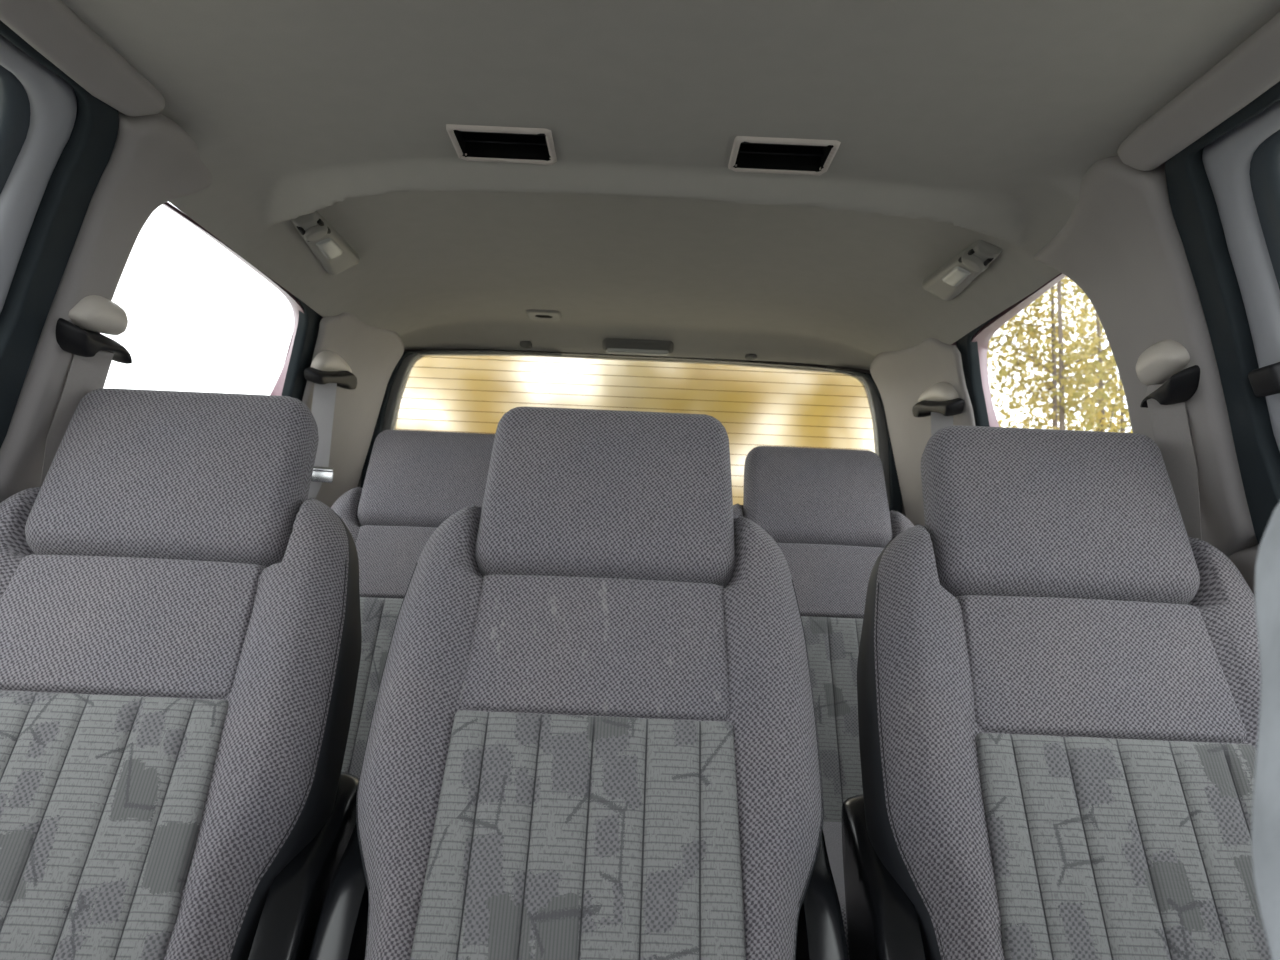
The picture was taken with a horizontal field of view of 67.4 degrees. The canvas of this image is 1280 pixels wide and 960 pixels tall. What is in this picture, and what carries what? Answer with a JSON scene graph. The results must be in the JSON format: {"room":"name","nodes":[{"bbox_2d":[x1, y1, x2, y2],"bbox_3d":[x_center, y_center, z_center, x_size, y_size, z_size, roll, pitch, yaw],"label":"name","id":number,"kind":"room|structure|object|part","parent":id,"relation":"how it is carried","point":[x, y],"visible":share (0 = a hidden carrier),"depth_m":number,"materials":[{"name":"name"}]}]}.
{"room":"vehicle interior","nodes":[
{"label":"vehicle interior","id":0,"kind":"room"},
{"bbox_2d":[284,317,322,362],"bbox_3d":[-0.811,0.248,0.659,0.293,1.655,3.480,3,-4,0],"label":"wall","id":1,"kind":"structure","parent":0,"point":[322,317],"depth_m":2.03,"materials":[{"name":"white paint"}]},
{"bbox_2d":[0,20,118,447],"bbox_3d":[-0.764,0.204,0.568,0.307,1.414,1.172,3,-4,0],"label":"door","id":2,"kind":"structure","parent":1,"relation":"in","point":[58,139],"depth_m":1.08,"materials":[{"name":"plastic"}]},
{"bbox_3d":[-0.772,0.206,0.554,0.266,1.387,1.125,2,-4,0],"label":"panel","id":3,"kind":"part","parent":2,"relation":"part of","materials":[{"name":"plastic"}]},
{"bbox_2d":[0,0,164,116],"bbox_3d":[-0.574,-0.502,0.212,0.056,0.057,1.833,3,-4,0],"label":"trim","id":4,"kind":"structure","parent":1,"relation":"attached to","point":[50,27],"depth_m":0.97,"materials":[{"name":"grey plastic"}]},
{"bbox_2d":[162,202,321,401],"bbox_3d":[-0.757,-0.191,1.655,0.280,0.614,0.999,3,-4,0],"label":"window","id":5,"kind":"structure","parent":1,"relation":"in","point":[291,382],"depth_m":1.90,"materials":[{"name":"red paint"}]},
{"bbox_2d":[357,348,905,516],"bbox_3d":[-0.037,0.392,2.397,1.490,1.580,0.020,3,-4,0],"label":"wall","id":6,"kind":"structure","parent":0,"point":[768,362],"depth_m":2.44,"materials":[{"name":"grey plastic"}]},
{"bbox_2d":[360,350,901,513],"bbox_3d":[-0.015,-0.095,2.385,1.334,0.437,0.050,3,-4,0],"label":"window","id":7,"kind":"structure","parent":6,"relation":"in","point":[463,391],"depth_m":2.41,"materials":[{"name":"glass"},{"name":"rubber"},{"name":"wire"}]},
{"bbox_2d":[61,0,1279,369],"bbox_3d":[0.003,-0.439,0.846,1.236,0.140,3.100,3,-4,0],"label":"ceiling","id":8,"kind":"structure","parent":0,"point":[957,124],"depth_m":1.18,"materials":[{"name":"fabric"}]},
{"bbox_2d":[291,210,359,274],"bbox_3d":[-0.534,-0.403,1.627,0.060,0.043,0.267,3,-4,-4],"label":"console","id":9,"kind":"object","parent":8,"relation":"attached to","point":[330,248],"visible":0.95,"depth_m":1.61,"materials":[{"name":"plastic"}]},
{"bbox_2d":[297,226,308,241],"bbox_3d":[-0.540,-0.396,1.544,0.010,0.011,0.059,3,-4,-4],"label":"switch","id":10,"kind":"object","parent":9,"relation":"attached to","point":[303,230],"depth_m":1.53,"materials":[{"name":"black plastic"}]},
{"bbox_3d":[-0.526,-0.401,1.550,0.041,0.029,0.039,2,-4,0],"label":"knob","id":11,"kind":"part","parent":9,"relation":"part of","materials":[{"name":"plastic"}]},
{"bbox_2d":[317,219,330,233],"bbox_3d":[-0.512,-0.410,1.552,0.009,0.009,0.059,3,-4,-1],"label":"switch","id":12,"kind":"object","parent":9,"relation":"attached to","point":[323,226],"depth_m":1.54,"materials":[{"name":"black plastic"}]},
{"bbox_2d":[446,124,556,164],"bbox_3d":[-0.170,-0.447,1.204,0.128,0.063,0.098,3,-4,0],"label":"ceiling vent","id":13,"kind":"object","parent":8,"relation":"in","point":[470,142],"visible":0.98,"depth_m":1.23,"materials":[{"name":"plastic"}]},
{"bbox_2d":[520,341,531,347],"bbox_3d":[-0.281,-0.335,2.371,0.030,0.017,0.022,3,-4,0],"label":"clip","id":14,"kind":"object","parent":8,"relation":"attached to","point":[524,344],"visible":1,"depth_m":2.36,"materials":[{"name":"grey plastic"}]},
{"bbox_2d":[526,309,561,319],"bbox_3d":[-0.225,-0.387,2.244,0.080,0.012,0.068,3,-4,0],"label":"belt slot bezel","id":15,"kind":"object","parent":8,"relation":"attached to","point":[533,314],"visible":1,"depth_m":2.23,"materials":[{"name":"plastic"}]},
{"bbox_2d":[602,338,673,355],"bbox_3d":[-0.005,-0.327,2.362,0.176,0.037,0.035,3,-4,0],"label":"recessed light","id":16,"kind":"object","parent":8,"relation":"in","point":[610,345],"visible":1,"depth_m":2.35,"materials":[{"name":"grey plastic"}]},
{"bbox_2d":[745,354,756,359],"bbox_3d":[0.275,-0.305,2.379,0.030,0.014,0.022,3,-4,0],"label":"clip","id":17,"kind":"object","parent":8,"relation":"attached to","point":[747,356],"visible":1,"depth_m":2.37,"materials":[{"name":"grey plastic"}]},
{"bbox_2d":[728,136,840,175],"bbox_3d":[0.179,-0.432,1.201,0.128,0.063,0.098,3,-4,0],"label":"ceiling vent","id":18,"kind":"object","parent":8,"relation":"in","point":[748,154],"visible":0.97,"depth_m":1.23,"materials":[{"name":"plastic"}]},
{"bbox_2d":[922,240,1001,300],"bbox_3d":[0.542,-0.351,1.614,0.057,0.049,0.282,3,-4,0],"label":"ceiling light","id":19,"kind":"object","parent":8,"relation":"attached to","point":[953,277],"visible":1,"depth_m":1.59,"materials":[{"name":"plastic"}]},
{"bbox_2d":[958,249,974,262],"bbox_3d":[0.524,-0.359,1.537,0.009,0.010,0.061,3,-4,-2],"label":"switch","id":20,"kind":"object","parent":19,"relation":"attached to","point":[967,255],"depth_m":1.53,"materials":[{"name":"black plastic"}]},
{"bbox_3d":[0.535,-0.349,1.534,0.041,0.031,0.039,2,-4,0],"label":"knob","id":21,"kind":"part","parent":19,"relation":"part of","materials":[{"name":"plastic"}]},
{"bbox_2d":[984,258,993,265],"bbox_3d":[0.548,-0.343,1.525,0.010,0.009,0.061,2,-4,0],"label":"switch","id":22,"kind":"object","parent":19,"relation":"attached to","point":[987,261],"depth_m":1.50,"materials":[{"name":"black plastic"}]},
{"bbox_2d":[1117,12,1279,170],"bbox_3d":[0.588,-0.448,0.218,0.054,0.055,1.840,3,-4,0],"label":"trim","id":23,"kind":"structure","parent":8,"relation":"attached to","point":[1252,68],"depth_m":0.96,"materials":[{"name":"grey plastic"}]},
{"bbox_2d":[1226,544,1258,595],"bbox_3d":[0.756,0.636,1.719,0.138,1.030,1.201,3,-4,-4],"label":"wall","id":24,"kind":"structure","parent":0,"point":[1245,560],"depth_m":1.19,"materials":[{"name":"grey plastic"}]},
{"bbox_2d":[870,338,975,526],"bbox_3d":[0.652,-0.072,2.110,0.184,0.461,0.502,3,-4,-6],"label":"trim","id":25,"kind":"structure","parent":24,"relation":"attached to","point":[900,378],"depth_m":2.21,"materials":[{"name":"grey plastic"}]},
{"bbox_2d":[912,382,963,436],"bbox_3d":[0.645,0.043,2.013,0.204,0.491,0.193,5,-5,-34],"label":"belt","id":26,"kind":"object","parent":24,"relation":"attached to","point":[941,401],"visible":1,"depth_m":1.99,"materials":[{"name":"plastic"}]},
{"bbox_2d":[1034,156,1257,554],"bbox_3d":[0.669,-0.153,1.259,0.246,0.494,0.318,3,-4,0],"label":"trim","id":27,"kind":"structure","parent":24,"relation":"attached to","point":[1121,243],"depth_m":1.19,"materials":[{"name":"grey plastic"}]},
{"bbox_2d":[1136,340,1201,539],"bbox_3d":[0.677,0.424,1.202,0.212,1.196,0.092,7,-6,-44],"label":"belt","id":28,"kind":"object","parent":24,"relation":"attached to","point":[1163,360],"visible":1,"depth_m":1.21,"materials":[{"name":"fabric"}]},
{"bbox_3d":[0.754,0.317,0.662,0.293,1.655,3.480,2,-4,0],"label":"wall","id":29,"kind":"structure","parent":0,"visible":0},
{"bbox_2d":[956,273,1065,426],"bbox_3d":[0.733,-0.126,1.657,0.283,0.614,0.999,3,-4,0],"label":"window","id":30,"kind":"structure","parent":29,"relation":"in","point":[973,346],"depth_m":1.88,"materials":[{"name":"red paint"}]},
{"bbox_2d":[1165,81,1279,545],"bbox_3d":[0.712,0.270,0.572,0.304,1.411,1.174,3,-4,0],"label":"door","id":31,"kind":"structure","parent":29,"relation":"in","point":[1223,187],"depth_m":1.07,"materials":[{"name":"plastic"}]},
{"bbox_3d":[0.722,0.275,0.559,0.261,1.380,1.130,2,-4,0],"label":"panel","id":32,"kind":"part","parent":31,"relation":"part of","materials":[{"name":"plastic"}]},
{"bbox_3d":[-0.820,0.567,1.716,0.165,1.030,1.197,2,-4,0],"label":"wall","id":33,"kind":"structure","parent":0,"visible":0},
{"bbox_2d":[40,295,131,486],"bbox_3d":[-0.742,0.364,1.200,0.105,1.193,0.215,7,-6,-44],"label":"belt","id":34,"kind":"object","parent":33,"relation":"attached to","point":[94,353],"visible":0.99,"depth_m":1.20,"materials":[{"name":"fabric"}]},
{"bbox_2d":[0,111,211,500],"bbox_3d":[-0.690,-0.215,1.183,0.241,0.488,0.201,3,-4,0],"label":"trim","id":35,"kind":"structure","parent":33,"relation":"attached to","point":[153,162],"depth_m":1.17,"materials":[{"name":"grey plastic"}]},
{"bbox_2d":[304,350,356,499],"bbox_3d":[-0.717,-0.024,1.990,0.189,0.494,0.222,3,-4,0],"label":"belt","id":36,"kind":"object","parent":33,"relation":"attached to","point":[328,370],"visible":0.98,"depth_m":1.99,"materials":[{"name":"fabric"}]},
{"bbox_3d":[-0.670,-0.013,1.993,0.068,0.032,0.013,6,-6,-38],"label":"latch plate","id":37,"kind":"part","parent":36,"relation":"part of","materials":[{"name":"metal"}]},
{"bbox_2d":[302,312,403,507],"bbox_3d":[-0.679,-0.129,2.119,0.183,0.461,0.480,2,-4,6],"label":"trim","id":38,"kind":"structure","parent":33,"relation":"attached to","point":[372,354],"depth_m":2.21,"materials":[{"name":"grey plastic"}]},
{"bbox_3d":[-0.063,1.072,0.595,1.810,0.050,3.490,2,-4,0],"label":"floor","id":39,"kind":"structure","parent":0,"visible":0},
{"bbox_2d":[0,388,361,959],"bbox_3d":[-0.584,0.436,0.795,0.516,1.156,0.886,3,-4,0],"label":"seat","id":40,"kind":"object","parent":39,"relation":"on","point":[181,636],"visible":1,"depth_m":1.02,"materials":[{"name":"grey fabric"}]},
{"bbox_3d":[-0.583,0.405,0.890,0.314,0.433,0.028,2,-34,0],"label":"panel","id":41,"kind":"part","parent":40,"relation":"part of","materials":[{"name":"fabric"}]},
{"bbox_3d":[-0.573,0.160,1.060,0.294,0.164,0.025,2,-34,0],"label":"panel","id":42,"kind":"part","parent":40,"relation":"part of","materials":[{"name":"grey fabric"}]},
{"bbox_2d":[331,430,494,777],"bbox_3d":[-0.448,0.443,1.653,0.516,1.156,0.886,3,-4,0],"label":"seat","id":43,"kind":"object","parent":39,"relation":"on","point":[415,481],"visible":0.14,"depth_m":1.97,"materials":[{"name":"grey fabric"}]},
{"bbox_3d":[-0.443,0.333,1.863,0.489,0.736,0.153,2,-34,0],"label":"backrest","id":44,"kind":"part","parent":43,"relation":"part of","materials":[{"name":"grey fabric"}]},
{"bbox_3d":[-0.447,0.412,1.748,0.314,0.433,0.028,2,-34,0],"label":"panel","id":45,"kind":"part","parent":43,"relation":"part of","materials":[{"name":"fabric"}]},
{"bbox_3d":[-0.436,0.167,1.917,0.294,0.164,0.025,2,-34,0],"label":"panel","id":46,"kind":"part","parent":43,"relation":"part of","materials":[{"name":"grey fabric"}]},
{"bbox_2d":[309,407,847,959],"bbox_3d":[-0.057,0.459,0.796,0.516,1.156,0.886,3,-4,0],"label":"seat","id":47,"kind":"object","parent":39,"relation":"on","point":[593,733],"visible":1,"depth_m":0.99,"materials":[{"name":"grey fabric"}]},
{"bbox_3d":[-0.055,0.428,0.891,0.314,0.433,0.028,2,-34,0],"label":"panel","id":48,"kind":"part","parent":47,"relation":"part of","materials":[{"name":"fabric"}]},
{"bbox_3d":[-0.045,0.183,1.060,0.294,0.164,0.025,2,-34,0],"label":"panel","id":49,"kind":"part","parent":47,"relation":"part of","materials":[{"name":"grey fabric"}]},
{"bbox_2d":[733,446,913,959],"bbox_3d":[0.354,0.478,1.654,0.516,1.156,0.886,3,-4,0],"label":"seat","id":50,"kind":"object","parent":39,"relation":"on","point":[830,518],"visible":0.28,"depth_m":1.94,"materials":[{"name":"grey fabric"}]},
{"bbox_3d":[0.359,0.367,1.865,0.489,0.736,0.153,2,-34,0],"label":"backrest","id":51,"kind":"part","parent":50,"relation":"part of","materials":[{"name":"grey fabric"}]},
{"bbox_3d":[0.366,0.202,1.919,0.294,0.164,0.025,2,-34,0],"label":"panel","id":52,"kind":"part","parent":50,"relation":"part of","materials":[{"name":"grey fabric"}]},
{"bbox_3d":[0.355,0.447,1.749,0.314,0.433,0.028,2,-34,0],"label":"panel","id":53,"kind":"part","parent":50,"relation":"part of","materials":[{"name":"fabric"}]},
{"bbox_2d":[823,822,849,959],"bbox_3d":[0.349,0.619,1.450,0.470,0.123,0.500,3,-4,0],"label":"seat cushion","id":54,"kind":"object","parent":50,"relation":"on","point":[832,831],"depth_m":1.44,"materials":[{"name":"grey fabric"}]},
{"bbox_2d":[842,425,1271,959],"bbox_3d":[0.490,0.482,0.797,0.516,1.156,0.886,3,-4,0],"label":"seat","id":55,"kind":"object","parent":39,"relation":"on","point":[1059,683],"visible":0.96,"depth_m":1.02,"materials":[{"name":"grey fabric"}]},
{"bbox_3d":[0.501,0.207,1.062,0.294,0.164,0.025,2,-34,0],"label":"panel","id":56,"kind":"part","parent":55,"relation":"part of","materials":[{"name":"grey fabric"}]},
{"bbox_3d":[0.491,0.452,0.892,0.314,0.433,0.028,2,-34,0],"label":"panel","id":57,"kind":"part","parent":55,"relation":"part of","materials":[{"name":"fabric"}]},
{"bbox_2d":[1251,502,1279,959],"bbox_3d":[0.453,0.393,-0.014,0.516,1.156,0.886,3,-4,0],"label":"seat","id":58,"kind":"object","parent":39,"relation":"on","point":[1265,843],"visible":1,"depth_m":0.36,"materials":[{"name":"plastic"}]},
{"label":"outside","id":59,"kind":"structure","parent":0,"visible":0},
{"bbox_3d":[-0.062,1.415,-0.108,120.000,0.100,120.000,2,-4,0],"label":"ground","id":60,"kind":"structure","parent":59,"visible":0},
{"bbox_2d":[987,282,1090,427],"bbox_3d":[5.914,-2.105,16.662,3.717,10.082,3.666,3,-4,0],"label":"autumn tree","id":61,"kind":"object","parent":60,"relation":"on","point":[1065,283],"visible":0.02,"depth_m":16.59,"materials":[{"name":"yellow plant"}]},
{"bbox_2d":[987,282,1104,429],"bbox_3d":[5.086,-1.807,13.934,4.114,9.002,2.932,0,-5,34],"label":"autumn tree","id":62,"kind":"object","parent":60,"relation":"on","point":[1065,288],"visible":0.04,"depth_m":13.76,"materials":[{"name":"yellow plant"}]},
{"bbox_2d":[987,278,1124,430],"bbox_3d":[4.473,-1.638,10.609,2.761,8.106,2.678,3,-4,0],"label":"autumn tree","id":63,"kind":"object","parent":60,"relation":"on","point":[1095,364],"visible":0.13,"depth_m":10.30,"materials":[{"name":"yellow plant"}]},
{"bbox_2d":[987,276,1130,431],"bbox_3d":[5.500,-1.726,12.834,3.063,8.709,3.328,3,-4,0],"label":"autumn tree","id":64,"kind":"object","parent":60,"relation":"on","point":[1038,301],"visible":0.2,"depth_m":12.77,"materials":[{"name":"yellow plant"}]},
{"bbox_2d":[988,280,1132,432],"bbox_3d":[6.359,-1.535,13.111,3.106,8.445,2.929,6,-5,-35],"label":"autumn tree","id":65,"kind":"object","parent":60,"relation":"on","point":[1102,414],"visible":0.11,"depth_m":12.98,"materials":[{"name":"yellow plant"}]},
{"bbox_2d":[995,288,1131,432],"bbox_3d":[7.430,-2.036,15.390,3.564,9.882,3.618,3,-4,0],"label":"autumn tree","id":66,"kind":"object","parent":60,"relation":"on","point":[1126,411],"visible":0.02,"depth_m":15.44,"materials":[{"name":"yellow plant"}]},
{"bbox_2d":[1033,283,1130,432],"bbox_3d":[8.610,-2.239,17.453,3.793,10.702,3.579,0,-5,30],"label":"autumn tree","id":67,"kind":"object","parent":60,"relation":"on","point":[1048,304],"visible":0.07,"depth_m":17.72,"materials":[{"name":"yellow plant"}]}
]}

